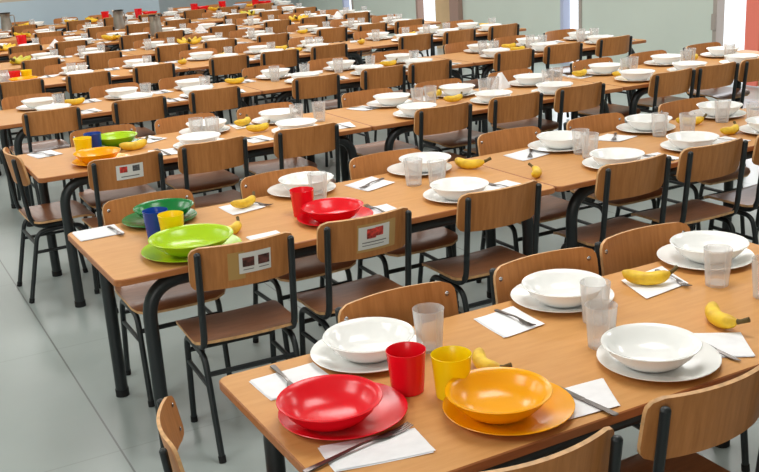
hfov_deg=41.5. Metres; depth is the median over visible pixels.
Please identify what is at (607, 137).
napkin
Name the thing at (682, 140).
soup bowl
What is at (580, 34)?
soup bowl
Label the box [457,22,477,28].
soup bowl
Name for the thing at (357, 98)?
dining chair
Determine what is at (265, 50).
soup bowl
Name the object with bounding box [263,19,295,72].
dining chair
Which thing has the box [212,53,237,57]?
soup bowl
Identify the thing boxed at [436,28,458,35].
soup bowl
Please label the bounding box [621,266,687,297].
napkin
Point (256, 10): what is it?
soup bowl
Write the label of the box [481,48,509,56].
soup bowl
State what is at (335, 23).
dining chair
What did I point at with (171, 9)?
dining chair
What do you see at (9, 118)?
dining table
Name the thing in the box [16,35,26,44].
cup
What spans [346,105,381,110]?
napkin
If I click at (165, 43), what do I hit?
soup bowl
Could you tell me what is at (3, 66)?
dining table
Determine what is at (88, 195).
dining chair
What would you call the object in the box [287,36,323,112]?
dining chair
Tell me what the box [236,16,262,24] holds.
dining chair
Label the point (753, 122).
soup bowl
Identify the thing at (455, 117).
dining chair
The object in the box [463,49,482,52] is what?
plate
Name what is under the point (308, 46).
soup bowl
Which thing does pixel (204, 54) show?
soup bowl
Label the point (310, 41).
soup bowl
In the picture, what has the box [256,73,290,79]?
plate
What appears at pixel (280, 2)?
soup bowl
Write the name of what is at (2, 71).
dining chair
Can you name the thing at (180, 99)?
napkin
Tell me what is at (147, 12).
soup bowl
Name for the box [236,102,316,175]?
dining chair
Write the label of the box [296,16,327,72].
dining chair
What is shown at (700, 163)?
dining chair
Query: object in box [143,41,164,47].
soup bowl
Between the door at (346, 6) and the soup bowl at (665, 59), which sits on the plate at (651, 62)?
the soup bowl at (665, 59)
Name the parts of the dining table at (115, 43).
leg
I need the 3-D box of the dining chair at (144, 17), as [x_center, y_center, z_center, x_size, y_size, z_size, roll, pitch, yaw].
[-3.522,-3.036,15.418,0.385,0.763,0.402,-11,19,-25]
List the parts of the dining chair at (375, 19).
backrest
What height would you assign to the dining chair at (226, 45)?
0.763 m
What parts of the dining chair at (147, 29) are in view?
backrest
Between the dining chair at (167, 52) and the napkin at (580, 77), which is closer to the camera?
the napkin at (580, 77)
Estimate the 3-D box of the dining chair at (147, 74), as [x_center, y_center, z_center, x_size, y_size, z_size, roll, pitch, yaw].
[-1.986,-1.139,8.824,0.385,0.763,0.402,-13,19,-28]
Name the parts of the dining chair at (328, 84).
post, backrest, leg, post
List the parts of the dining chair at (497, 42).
backrest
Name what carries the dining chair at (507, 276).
on the floor
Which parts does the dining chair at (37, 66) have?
backrest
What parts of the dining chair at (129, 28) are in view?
backrest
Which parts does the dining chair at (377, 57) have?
leg, backrest, seat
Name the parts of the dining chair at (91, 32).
backrest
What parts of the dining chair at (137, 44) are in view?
backrest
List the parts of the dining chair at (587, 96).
post, leg, backrest, post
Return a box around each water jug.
[0,12,15,30]
[111,9,125,28]
[148,14,162,36]
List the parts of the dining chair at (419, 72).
post, leg, backrest, post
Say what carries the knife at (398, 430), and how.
on the napkin at (409, 443)
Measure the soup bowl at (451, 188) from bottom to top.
0.056 m
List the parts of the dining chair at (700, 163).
post, seat, backrest, leg, post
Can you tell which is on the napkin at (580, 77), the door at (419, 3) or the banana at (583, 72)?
the banana at (583, 72)
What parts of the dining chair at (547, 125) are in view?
post, backrest, seat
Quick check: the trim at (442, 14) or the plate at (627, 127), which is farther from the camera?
the trim at (442, 14)
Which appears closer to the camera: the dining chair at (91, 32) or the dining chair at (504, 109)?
the dining chair at (504, 109)
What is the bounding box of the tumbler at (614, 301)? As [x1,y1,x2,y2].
[585,301,617,349]
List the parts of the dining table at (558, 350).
leg, leg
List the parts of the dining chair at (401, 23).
backrest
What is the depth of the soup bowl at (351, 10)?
13.55 m
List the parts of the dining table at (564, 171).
leg, leg, leg, leg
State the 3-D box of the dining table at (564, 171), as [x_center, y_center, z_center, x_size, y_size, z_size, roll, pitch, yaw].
[1.374,-0.120,4.911,1.827,0.696,0.710,-12,19,-27]
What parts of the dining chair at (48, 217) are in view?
post, backrest, leg, post, leg, seat, leg, leg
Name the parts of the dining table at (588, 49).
leg, leg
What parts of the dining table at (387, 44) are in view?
leg, leg, leg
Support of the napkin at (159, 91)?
on the dining table at (9, 118)
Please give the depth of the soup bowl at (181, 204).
4.01 m
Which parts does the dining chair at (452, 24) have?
backrest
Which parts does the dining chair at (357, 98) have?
backrest, seat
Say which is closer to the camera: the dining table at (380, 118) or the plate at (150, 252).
the plate at (150, 252)
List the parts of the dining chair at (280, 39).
backrest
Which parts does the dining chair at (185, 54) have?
backrest, leg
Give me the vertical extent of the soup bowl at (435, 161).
0.056 m
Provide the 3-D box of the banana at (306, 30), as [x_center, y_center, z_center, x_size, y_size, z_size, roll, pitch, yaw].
[-0.858,-2.321,11.354,0.062,0.053,0.177,10,21,37]
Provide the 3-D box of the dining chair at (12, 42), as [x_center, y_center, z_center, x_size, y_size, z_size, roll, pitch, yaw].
[-4.334,-1.907,11.841,0.385,0.763,0.402,-12,19,-26]
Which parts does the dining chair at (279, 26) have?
backrest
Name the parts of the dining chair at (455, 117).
post, backrest, seat, post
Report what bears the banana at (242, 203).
on the napkin at (230, 209)
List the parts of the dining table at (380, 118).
leg, leg, leg, leg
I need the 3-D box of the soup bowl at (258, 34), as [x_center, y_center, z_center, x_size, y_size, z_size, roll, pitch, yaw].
[-1.254,-2.173,10.914,0.235,0.056,0.235,-5,17,-5]
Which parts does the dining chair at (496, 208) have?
leg, post, leg, seat, backrest, post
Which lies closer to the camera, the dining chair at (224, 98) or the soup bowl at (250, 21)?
the dining chair at (224, 98)
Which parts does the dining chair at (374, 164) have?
leg, leg, backrest, leg, seat, leg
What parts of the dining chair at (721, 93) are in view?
post, backrest, seat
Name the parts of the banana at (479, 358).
stem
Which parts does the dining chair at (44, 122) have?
post, leg, leg, backrest, post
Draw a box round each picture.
[119,166,127,172]
[132,164,139,170]
[242,256,254,266]
[258,252,268,263]
[367,228,375,238]
[375,225,382,235]
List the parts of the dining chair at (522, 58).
leg, post, backrest, post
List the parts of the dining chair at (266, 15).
backrest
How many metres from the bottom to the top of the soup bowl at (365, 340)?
0.056 m
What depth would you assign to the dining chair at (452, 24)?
10.92 m
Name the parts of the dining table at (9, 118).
leg, leg, leg, leg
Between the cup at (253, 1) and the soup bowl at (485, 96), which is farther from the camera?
the cup at (253, 1)
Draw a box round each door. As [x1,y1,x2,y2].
[342,0,353,9]
[415,0,423,18]
[560,0,581,62]
[711,0,758,85]
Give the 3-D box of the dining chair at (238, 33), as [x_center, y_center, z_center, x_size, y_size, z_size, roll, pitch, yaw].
[-1.458,-1.953,11.412,0.385,0.763,0.402,-12,19,-25]
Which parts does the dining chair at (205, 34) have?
backrest, seat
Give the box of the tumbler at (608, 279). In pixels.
[580,279,610,324]
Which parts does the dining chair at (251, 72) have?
backrest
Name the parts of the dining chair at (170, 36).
backrest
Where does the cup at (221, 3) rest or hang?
on the dining table at (181, 14)
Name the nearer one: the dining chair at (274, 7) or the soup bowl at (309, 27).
the soup bowl at (309, 27)
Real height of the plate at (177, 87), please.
0.019 m
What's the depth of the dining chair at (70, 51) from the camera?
10.61 m
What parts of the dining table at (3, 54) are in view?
leg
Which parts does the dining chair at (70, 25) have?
backrest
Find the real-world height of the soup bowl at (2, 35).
0.056 m
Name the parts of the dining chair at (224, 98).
post, backrest, post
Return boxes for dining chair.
[0,31,9,62]
[0,40,17,106]
[0,69,38,163]
[0,78,51,154]
[0,147,100,303]
[1,92,76,200]
[8,44,42,59]
[10,50,57,100]
[11,24,37,36]
[12,21,29,24]
[21,57,64,139]
[21,106,94,208]
[22,27,49,34]
[34,31,63,43]
[41,35,83,97]
[44,62,99,139]
[53,17,77,30]
[54,39,89,99]
[64,45,99,98]
[65,70,115,146]
[66,19,97,69]
[70,124,156,228]
[76,22,110,51]
[82,150,165,312]
[84,50,131,126]
[86,26,116,51]
[88,14,119,49]
[89,82,160,187]
[96,30,126,38]
[102,16,126,48]
[102,189,231,406]
[108,55,154,131]
[111,95,173,174]
[119,33,155,90]
[125,22,149,58]
[132,62,178,126]
[133,38,178,91]
[138,13,161,21]
[143,25,170,84]
[153,30,187,74]
[153,43,191,90]
[154,112,238,194]
[156,396,184,471]
[158,74,226,174]
[160,15,179,21]
[164,18,196,73]
[169,7,190,11]
[176,231,299,463]
[177,136,248,208]
[179,48,232,123]
[183,9,205,19]
[184,33,225,79]
[187,21,226,78]
[188,85,241,195]
[197,38,242,112]
[201,11,224,17]
[205,4,218,9]
[208,24,241,80]
[209,54,251,117]
[217,6,239,13]
[223,13,248,24]
[229,29,273,96]
[234,1,251,6]
[234,42,281,105]
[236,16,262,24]
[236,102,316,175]
[238,8,260,12]
[239,166,355,359]
[241,64,305,159]
[253,2,274,9]
[254,33,290,102]
[255,49,301,109]
[258,10,282,33]
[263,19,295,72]
[272,5,293,32]
[273,122,339,182]
[277,13,304,68]
[286,23,315,71]
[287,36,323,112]
[292,73,340,166]
[293,6,316,13]
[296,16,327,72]
[297,207,411,355]
[304,43,347,112]
[307,57,366,157]
[314,9,349,57]
[316,26,351,98]
[329,18,370,63]
[335,281,458,326]
[340,11,369,59]
[340,88,417,159]
[347,148,458,310]
[350,22,391,88]
[350,65,408,142]
[352,29,400,90]
[370,49,411,141]
[371,14,397,51]
[389,33,432,89]
[394,18,423,57]
[397,59,456,153]
[398,24,428,89]
[413,78,484,156]
[414,102,472,161]
[422,180,541,313]
[443,20,488,80]
[443,28,475,79]
[443,41,480,128]
[464,91,542,157]
[475,23,519,78]
[475,126,568,282]
[478,48,534,131]
[482,426,622,471]
[486,68,557,131]
[489,247,639,456]
[492,35,544,110]
[543,29,576,117]
[543,41,582,122]
[553,153,671,250]
[554,81,605,199]
[563,112,662,242]
[570,57,640,117]
[594,222,749,471]
[595,35,632,105]
[620,365,758,471]
[625,68,695,122]
[627,50,687,113]
[631,137,747,233]
[654,97,750,233]
[683,42,749,100]
[694,61,739,100]
[704,135,758,244]
[738,58,758,165]
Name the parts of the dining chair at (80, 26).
backrest, seat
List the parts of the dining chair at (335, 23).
backrest, seat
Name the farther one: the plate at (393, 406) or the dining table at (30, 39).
the dining table at (30, 39)
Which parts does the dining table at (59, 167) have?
leg, leg, leg, leg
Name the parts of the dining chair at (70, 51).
backrest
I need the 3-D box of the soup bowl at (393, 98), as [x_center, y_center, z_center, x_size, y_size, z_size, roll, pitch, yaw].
[0.078,-0.853,6.269,0.235,0.056,0.235,-14,20,-31]
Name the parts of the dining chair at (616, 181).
post, seat, backrest, post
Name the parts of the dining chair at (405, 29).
backrest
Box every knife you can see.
[560,386,618,415]
[707,343,740,360]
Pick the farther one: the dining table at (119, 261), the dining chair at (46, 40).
the dining chair at (46, 40)
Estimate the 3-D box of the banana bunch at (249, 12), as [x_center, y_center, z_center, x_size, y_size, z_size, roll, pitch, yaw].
[-1.920,-3.240,14.559,0.201,0.076,0.222,-2,17,4]
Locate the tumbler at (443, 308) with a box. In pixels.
[412,308,443,346]
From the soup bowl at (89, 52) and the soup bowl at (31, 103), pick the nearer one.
the soup bowl at (31, 103)
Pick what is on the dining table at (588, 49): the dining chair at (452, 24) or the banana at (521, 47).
the banana at (521, 47)
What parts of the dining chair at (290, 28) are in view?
backrest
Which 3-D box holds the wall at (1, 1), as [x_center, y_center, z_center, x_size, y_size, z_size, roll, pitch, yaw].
[-7.976,-4.311,14.736,9.340,2.070,0.120,-12,19,-26]
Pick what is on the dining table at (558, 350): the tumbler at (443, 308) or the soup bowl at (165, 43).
the tumbler at (443, 308)
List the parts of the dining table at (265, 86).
leg, leg, leg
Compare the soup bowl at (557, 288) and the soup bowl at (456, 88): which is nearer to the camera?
the soup bowl at (557, 288)
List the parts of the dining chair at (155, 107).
post, backrest, post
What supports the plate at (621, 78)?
on the dining table at (641, 87)
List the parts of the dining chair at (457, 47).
backrest, seat, post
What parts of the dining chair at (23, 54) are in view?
backrest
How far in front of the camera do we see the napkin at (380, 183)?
4.33 m
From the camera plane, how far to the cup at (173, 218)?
3.62 m
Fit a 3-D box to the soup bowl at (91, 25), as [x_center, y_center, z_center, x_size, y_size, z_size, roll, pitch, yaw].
[-3.963,-2.869,13.766,0.235,0.056,0.235,10,21,38]
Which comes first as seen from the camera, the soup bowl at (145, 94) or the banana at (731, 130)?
the banana at (731, 130)
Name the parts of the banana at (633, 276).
stem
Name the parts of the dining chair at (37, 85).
post, backrest, post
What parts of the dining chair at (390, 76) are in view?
post, leg, backrest, post, leg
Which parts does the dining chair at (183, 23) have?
backrest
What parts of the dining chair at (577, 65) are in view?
post, backrest, seat, post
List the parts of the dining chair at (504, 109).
seat, post, backrest, post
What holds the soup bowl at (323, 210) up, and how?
on the plate at (364, 211)
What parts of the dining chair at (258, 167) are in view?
backrest, seat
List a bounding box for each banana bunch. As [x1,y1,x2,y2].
[0,43,15,50]
[9,55,30,63]
[13,31,30,36]
[85,17,98,21]
[101,33,120,39]
[177,36,201,43]
[208,6,220,10]
[239,10,254,15]
[289,14,307,20]
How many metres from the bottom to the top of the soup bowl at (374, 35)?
0.056 m
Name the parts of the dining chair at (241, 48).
backrest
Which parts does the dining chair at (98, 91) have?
backrest, seat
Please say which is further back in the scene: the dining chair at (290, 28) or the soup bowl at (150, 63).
the dining chair at (290, 28)
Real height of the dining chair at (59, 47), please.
0.763 m
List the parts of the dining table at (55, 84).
leg, leg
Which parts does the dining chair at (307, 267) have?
leg, leg, backrest, seat, leg, leg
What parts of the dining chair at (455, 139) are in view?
post, leg, leg, backrest, seat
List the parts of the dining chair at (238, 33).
backrest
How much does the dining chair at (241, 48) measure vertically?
0.763 m
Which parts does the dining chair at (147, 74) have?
post, backrest, post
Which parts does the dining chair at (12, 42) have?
backrest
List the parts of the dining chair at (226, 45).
backrest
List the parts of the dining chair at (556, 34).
post, seat, backrest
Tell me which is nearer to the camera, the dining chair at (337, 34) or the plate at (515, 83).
the plate at (515, 83)
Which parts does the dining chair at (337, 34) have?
backrest, post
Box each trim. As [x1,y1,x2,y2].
[435,0,449,47]
[449,0,462,20]
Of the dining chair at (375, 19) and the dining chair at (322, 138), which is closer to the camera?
the dining chair at (322, 138)
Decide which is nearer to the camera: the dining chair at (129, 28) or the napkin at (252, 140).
the napkin at (252, 140)
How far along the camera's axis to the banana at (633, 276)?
2.92 m
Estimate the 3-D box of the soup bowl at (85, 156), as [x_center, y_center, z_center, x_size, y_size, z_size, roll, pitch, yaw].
[-1.427,-0.401,5.076,0.235,0.056,0.235,-11,18,-22]
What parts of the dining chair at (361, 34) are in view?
backrest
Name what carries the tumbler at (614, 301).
on the dining table at (558, 350)
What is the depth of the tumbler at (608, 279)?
2.68 m
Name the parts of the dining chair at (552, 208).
post, leg, backrest, leg, seat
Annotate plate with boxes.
[16,102,56,109]
[72,153,128,165]
[104,92,143,99]
[122,208,196,227]
[141,234,241,261]
[173,138,223,147]
[174,83,212,89]
[179,125,229,133]
[186,56,213,60]
[243,50,260,53]
[252,115,300,124]
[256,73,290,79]
[267,182,335,196]
[271,124,317,132]
[278,382,407,439]
[297,206,373,225]
[310,335,423,372]
[323,65,357,70]
[365,36,392,39]
[366,99,412,107]
[387,162,451,175]
[393,110,413,117]
[423,186,493,202]
[438,90,476,96]
[442,382,574,435]
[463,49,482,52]
[470,97,488,103]
[509,80,548,86]
[510,284,613,312]
[528,140,589,151]
[531,88,554,94]
[563,36,587,40]
[582,157,644,168]
[586,69,622,74]
[596,341,721,381]
[614,76,649,81]
[616,123,675,133]
[644,60,683,65]
[657,244,754,269]
[660,140,722,151]
[667,67,676,70]
[689,109,745,118]
[700,52,738,57]
[739,124,758,134]
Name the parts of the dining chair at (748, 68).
post, seat, backrest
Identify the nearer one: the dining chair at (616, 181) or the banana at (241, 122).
the dining chair at (616, 181)
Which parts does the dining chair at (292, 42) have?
backrest, leg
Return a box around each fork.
[107,226,123,234]
[270,364,292,386]
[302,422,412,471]
[359,178,383,187]
[364,204,385,211]
[494,309,535,325]
[655,269,691,285]
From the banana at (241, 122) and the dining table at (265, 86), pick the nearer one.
the banana at (241, 122)
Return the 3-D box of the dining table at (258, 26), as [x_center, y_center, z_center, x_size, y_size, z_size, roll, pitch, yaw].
[-0.980,-2.487,13.227,1.827,0.696,0.710,-12,19,-26]
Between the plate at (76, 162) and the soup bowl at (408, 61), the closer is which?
the plate at (76, 162)
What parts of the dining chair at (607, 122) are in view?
leg, post, leg, backrest, seat, leg, leg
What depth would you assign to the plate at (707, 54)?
7.56 m
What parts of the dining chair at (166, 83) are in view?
backrest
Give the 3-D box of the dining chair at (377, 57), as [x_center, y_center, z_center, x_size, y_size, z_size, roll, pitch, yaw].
[0.175,-1.172,8.496,0.385,0.763,0.402,-12,19,-26]
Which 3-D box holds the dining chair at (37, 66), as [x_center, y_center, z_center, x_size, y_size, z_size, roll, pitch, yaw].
[-3.298,-1.370,9.853,0.385,0.763,0.402,-12,19,-25]
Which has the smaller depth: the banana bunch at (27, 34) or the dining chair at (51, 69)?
the dining chair at (51, 69)
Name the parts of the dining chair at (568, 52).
post, backrest, post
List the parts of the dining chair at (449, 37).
backrest, leg, post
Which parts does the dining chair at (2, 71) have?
backrest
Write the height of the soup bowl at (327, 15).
0.056 m
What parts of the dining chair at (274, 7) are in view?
backrest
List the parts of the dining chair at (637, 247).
post, backrest, leg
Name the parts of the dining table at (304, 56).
leg, leg, leg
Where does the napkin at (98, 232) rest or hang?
on the dining table at (119, 261)
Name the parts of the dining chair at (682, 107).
post, leg, backrest, leg, leg, seat, leg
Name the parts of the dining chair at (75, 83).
post, backrest, post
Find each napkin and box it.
[27,150,62,157]
[39,74,59,77]
[49,39,57,46]
[72,224,123,240]
[81,108,102,113]
[83,98,101,103]
[143,135,165,142]
[148,148,176,154]
[149,89,173,93]
[167,97,186,101]
[194,25,206,31]
[219,203,265,214]
[230,122,253,128]
[246,230,279,239]
[247,135,273,142]
[249,362,328,400]
[318,428,434,471]
[333,11,342,17]
[338,122,355,128]
[345,176,393,190]
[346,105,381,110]
[369,204,395,214]
[414,95,438,100]
[474,306,544,336]
[487,180,520,188]
[490,72,510,88]
[503,148,549,160]
[565,75,590,78]
[565,378,619,419]
[589,134,635,141]
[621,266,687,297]
[642,152,678,160]
[694,332,754,356]
[717,136,750,141]
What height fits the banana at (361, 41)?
0.053 m
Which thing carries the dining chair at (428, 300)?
on the floor
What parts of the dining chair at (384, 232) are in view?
leg, leg, post, seat, backrest, post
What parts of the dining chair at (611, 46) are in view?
post, backrest, leg, post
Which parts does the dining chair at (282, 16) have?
backrest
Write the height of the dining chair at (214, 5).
0.763 m
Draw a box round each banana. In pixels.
[63,95,86,104]
[119,135,148,149]
[178,57,186,63]
[225,75,247,83]
[228,216,241,234]
[230,191,255,207]
[234,114,250,125]
[246,120,269,131]
[273,44,288,49]
[287,46,304,51]
[297,28,307,33]
[357,38,364,43]
[380,58,397,65]
[427,87,441,97]
[443,91,462,101]
[455,157,491,168]
[472,347,511,368]
[501,41,515,48]
[510,44,524,50]
[528,163,541,177]
[572,67,586,76]
[612,68,628,76]
[622,265,678,284]
[676,113,706,125]
[686,52,697,60]
[704,301,750,328]
[720,121,738,134]
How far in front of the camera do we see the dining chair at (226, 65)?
8.89 m
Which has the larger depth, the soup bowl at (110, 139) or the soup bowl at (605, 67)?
the soup bowl at (605, 67)
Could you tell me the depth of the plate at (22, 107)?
7.02 m
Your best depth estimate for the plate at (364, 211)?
3.82 m
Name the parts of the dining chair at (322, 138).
post, backrest, post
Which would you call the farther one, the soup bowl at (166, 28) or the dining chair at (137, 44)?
the soup bowl at (166, 28)
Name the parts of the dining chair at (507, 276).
post, backrest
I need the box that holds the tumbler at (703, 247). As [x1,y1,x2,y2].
[703,247,732,287]
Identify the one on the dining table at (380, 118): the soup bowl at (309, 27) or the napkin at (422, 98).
the napkin at (422, 98)
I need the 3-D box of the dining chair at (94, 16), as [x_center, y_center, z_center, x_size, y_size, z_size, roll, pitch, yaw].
[-4.288,-3.062,15.658,0.385,0.763,0.402,-13,19,-28]
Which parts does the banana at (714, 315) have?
stem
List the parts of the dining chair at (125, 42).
backrest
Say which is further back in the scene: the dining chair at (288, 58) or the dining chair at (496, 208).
the dining chair at (288, 58)
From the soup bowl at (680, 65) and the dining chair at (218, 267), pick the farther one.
the soup bowl at (680, 65)
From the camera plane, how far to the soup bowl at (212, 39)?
10.74 m
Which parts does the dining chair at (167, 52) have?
post, backrest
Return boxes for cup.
[9,70,19,77]
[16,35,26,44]
[20,69,31,75]
[73,136,91,150]
[83,131,101,147]
[101,11,108,18]
[134,8,141,17]
[142,207,167,237]
[157,210,183,229]
[190,4,197,9]
[218,1,225,6]
[252,0,258,4]
[289,186,313,216]
[386,341,425,396]
[430,345,471,400]
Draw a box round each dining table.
[0,26,50,35]
[0,32,73,43]
[0,43,99,96]
[0,51,133,70]
[0,62,188,175]
[0,82,260,226]
[17,112,371,307]
[44,17,136,31]
[65,20,204,37]
[68,161,554,448]
[93,29,244,77]
[119,36,298,121]
[162,6,252,17]
[169,42,371,114]
[193,11,292,24]
[219,242,758,471]
[238,15,375,57]
[238,56,472,161]
[288,20,440,98]
[322,77,622,181]
[343,27,525,91]
[430,39,645,132]
[467,108,758,298]
[559,50,758,119]
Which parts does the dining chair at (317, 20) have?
backrest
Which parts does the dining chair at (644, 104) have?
post, backrest, seat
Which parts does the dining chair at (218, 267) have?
leg, post, leg, seat, backrest, leg, leg, post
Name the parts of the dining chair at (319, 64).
post, seat, backrest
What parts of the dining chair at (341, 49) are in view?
post, backrest, post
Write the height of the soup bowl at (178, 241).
0.056 m
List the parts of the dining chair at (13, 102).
post, leg, backrest, seat, leg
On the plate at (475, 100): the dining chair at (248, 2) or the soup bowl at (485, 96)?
the soup bowl at (485, 96)
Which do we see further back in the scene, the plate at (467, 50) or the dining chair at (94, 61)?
the dining chair at (94, 61)
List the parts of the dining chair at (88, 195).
leg, leg, backrest, seat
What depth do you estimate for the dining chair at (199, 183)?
5.87 m
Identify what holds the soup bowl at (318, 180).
on the plate at (279, 189)
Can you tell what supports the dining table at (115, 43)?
on the floor
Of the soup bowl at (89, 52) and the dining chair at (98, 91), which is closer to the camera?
the dining chair at (98, 91)
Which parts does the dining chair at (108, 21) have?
backrest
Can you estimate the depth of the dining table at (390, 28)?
11.45 m
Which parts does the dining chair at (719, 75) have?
post, backrest, post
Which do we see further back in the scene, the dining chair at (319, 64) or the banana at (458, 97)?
the dining chair at (319, 64)
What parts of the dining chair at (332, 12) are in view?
backrest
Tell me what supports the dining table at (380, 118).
on the floor
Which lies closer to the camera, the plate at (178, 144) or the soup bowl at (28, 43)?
the plate at (178, 144)
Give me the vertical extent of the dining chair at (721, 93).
0.774 m
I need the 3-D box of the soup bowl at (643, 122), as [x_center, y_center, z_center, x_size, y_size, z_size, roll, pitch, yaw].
[1.362,-0.572,5.079,0.235,0.056,0.235,-14,20,-31]
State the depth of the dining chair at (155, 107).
6.72 m
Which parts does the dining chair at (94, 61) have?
post, backrest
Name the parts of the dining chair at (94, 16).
backrest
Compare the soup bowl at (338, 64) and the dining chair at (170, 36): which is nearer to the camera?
the soup bowl at (338, 64)
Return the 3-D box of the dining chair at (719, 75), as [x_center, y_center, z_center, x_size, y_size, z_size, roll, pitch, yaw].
[2.204,-0.809,6.902,0.385,0.774,0.406,-12,19,-25]
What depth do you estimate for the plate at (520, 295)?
2.82 m
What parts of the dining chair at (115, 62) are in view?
backrest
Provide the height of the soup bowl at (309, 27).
0.056 m
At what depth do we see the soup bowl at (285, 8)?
14.98 m
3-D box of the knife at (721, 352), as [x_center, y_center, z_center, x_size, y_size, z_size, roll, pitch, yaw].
[0.828,0.279,2.470,0.013,0.003,0.160,-11,18,-23]
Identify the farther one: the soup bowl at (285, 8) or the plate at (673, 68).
the soup bowl at (285, 8)
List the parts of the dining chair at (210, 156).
post, backrest, seat, post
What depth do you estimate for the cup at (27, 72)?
8.45 m
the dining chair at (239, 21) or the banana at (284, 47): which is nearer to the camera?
the banana at (284, 47)
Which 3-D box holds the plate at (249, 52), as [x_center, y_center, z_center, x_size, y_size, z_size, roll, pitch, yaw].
[-1.168,-1.774,9.663,0.293,0.019,0.293,-12,19,-26]
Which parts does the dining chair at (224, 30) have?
backrest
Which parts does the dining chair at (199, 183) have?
backrest, seat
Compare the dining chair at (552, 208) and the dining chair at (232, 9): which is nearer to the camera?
the dining chair at (552, 208)
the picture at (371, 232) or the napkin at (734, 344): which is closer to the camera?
the napkin at (734, 344)
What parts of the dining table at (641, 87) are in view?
leg, leg, leg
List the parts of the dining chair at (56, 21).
backrest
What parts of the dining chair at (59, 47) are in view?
backrest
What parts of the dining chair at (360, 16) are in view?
backrest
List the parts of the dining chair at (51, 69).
backrest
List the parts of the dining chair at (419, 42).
post, backrest, post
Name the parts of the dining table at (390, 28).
leg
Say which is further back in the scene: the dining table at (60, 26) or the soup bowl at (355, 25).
the dining table at (60, 26)
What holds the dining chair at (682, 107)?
on the floor
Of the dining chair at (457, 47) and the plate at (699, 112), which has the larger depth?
the dining chair at (457, 47)
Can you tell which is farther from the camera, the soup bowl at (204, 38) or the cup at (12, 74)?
the soup bowl at (204, 38)
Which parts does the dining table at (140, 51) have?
leg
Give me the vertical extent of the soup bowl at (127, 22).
0.056 m
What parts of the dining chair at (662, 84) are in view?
post, backrest, post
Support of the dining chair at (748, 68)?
on the floor
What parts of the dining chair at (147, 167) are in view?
seat, leg, post, backrest, post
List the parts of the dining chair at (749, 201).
leg, seat, post, leg, leg, backrest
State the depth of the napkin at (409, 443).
2.09 m
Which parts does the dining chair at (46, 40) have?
backrest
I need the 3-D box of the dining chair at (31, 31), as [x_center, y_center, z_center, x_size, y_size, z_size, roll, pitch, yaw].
[-4.577,-2.427,13.613,0.385,0.763,0.402,-12,19,-27]
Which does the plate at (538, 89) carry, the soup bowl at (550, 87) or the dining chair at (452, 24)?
the soup bowl at (550, 87)
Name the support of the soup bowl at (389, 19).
on the plate
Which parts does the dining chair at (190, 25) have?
backrest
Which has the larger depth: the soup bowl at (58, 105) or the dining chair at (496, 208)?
the soup bowl at (58, 105)
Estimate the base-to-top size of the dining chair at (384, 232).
0.774 m
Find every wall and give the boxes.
[0,0,27,2]
[0,0,159,50]
[159,0,298,25]
[299,0,712,66]
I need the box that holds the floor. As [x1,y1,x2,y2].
[0,42,758,471]
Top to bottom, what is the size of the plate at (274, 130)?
0.019 m
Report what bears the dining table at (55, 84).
on the floor
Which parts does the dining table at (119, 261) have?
leg, leg, leg, leg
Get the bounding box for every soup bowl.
[0,33,8,37]
[0,72,20,80]
[8,76,37,80]
[18,43,38,45]
[21,97,55,108]
[29,21,44,25]
[31,52,54,58]
[34,29,51,32]
[34,103,70,110]
[37,55,60,58]
[61,65,87,71]
[64,36,83,40]
[65,70,93,74]
[73,38,92,42]
[73,147,120,163]
[78,48,99,52]
[81,51,104,55]
[83,24,99,28]
[101,131,137,146]
[105,87,137,97]
[106,32,125,35]
[119,92,152,99]
[123,58,148,66]
[125,21,137,24]
[129,32,148,34]
[132,62,158,66]
[133,198,193,217]
[142,11,156,13]
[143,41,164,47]
[148,223,232,256]
[155,43,177,45]
[162,27,176,31]
[163,11,177,14]
[164,17,180,19]
[172,28,190,33]
[175,78,205,87]
[176,131,220,144]
[177,8,190,11]
[180,85,213,94]
[186,118,226,131]
[189,51,213,59]
[198,6,208,10]
[198,23,215,27]
[202,35,221,40]
[206,38,227,40]
[212,12,227,16]
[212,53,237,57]
[233,3,246,8]
[243,19,259,23]
[245,30,264,36]
[247,45,270,52]
[250,9,264,13]
[253,33,274,36]
[258,108,297,121]
[259,0,270,3]
[259,49,283,52]
[260,68,289,77]
[275,118,316,129]
[276,374,382,431]
[278,1,290,4]
[278,171,333,192]
[281,6,295,10]
[290,71,320,78]
[298,25,317,30]
[300,13,316,16]
[300,39,323,44]
[301,197,363,222]
[304,43,328,50]
[312,27,332,31]
[313,14,329,17]
[322,317,414,363]
[326,60,354,69]
[339,9,354,13]
[341,21,359,25]
[352,23,371,28]
[353,64,382,73]
[367,32,388,38]
[373,92,410,105]
[383,16,400,21]
[384,53,411,62]
[395,33,417,38]
[397,102,436,116]
[399,152,450,171]
[403,58,432,65]
[418,26,438,32]
[430,177,488,200]
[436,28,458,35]
[439,83,474,95]
[445,367,552,424]
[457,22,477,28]
[467,43,493,51]
[474,89,511,102]
[479,23,501,29]
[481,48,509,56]
[513,73,548,84]
[516,37,541,45]
[521,269,605,307]
[530,42,557,50]
[536,81,572,93]
[536,130,585,148]
[567,31,592,38]
[587,35,613,42]
[588,62,621,73]
[589,147,644,165]
[601,323,702,372]
[619,69,654,80]
[624,114,671,130]
[650,54,683,64]
[666,131,719,149]
[670,230,749,263]
[672,61,706,69]
[696,101,742,116]
[706,46,738,55]
[724,53,758,63]
[745,116,758,131]
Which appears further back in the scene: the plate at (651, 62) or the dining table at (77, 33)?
the dining table at (77, 33)
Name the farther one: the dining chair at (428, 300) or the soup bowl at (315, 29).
the soup bowl at (315, 29)
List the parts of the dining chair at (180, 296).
leg, leg, backrest, seat, leg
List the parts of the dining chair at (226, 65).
post, backrest, post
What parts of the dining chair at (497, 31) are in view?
post, backrest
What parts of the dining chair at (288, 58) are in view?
leg, backrest, post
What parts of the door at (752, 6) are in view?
handle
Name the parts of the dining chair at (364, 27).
seat, backrest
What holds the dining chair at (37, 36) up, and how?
on the floor
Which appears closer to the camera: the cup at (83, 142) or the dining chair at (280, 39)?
the cup at (83, 142)

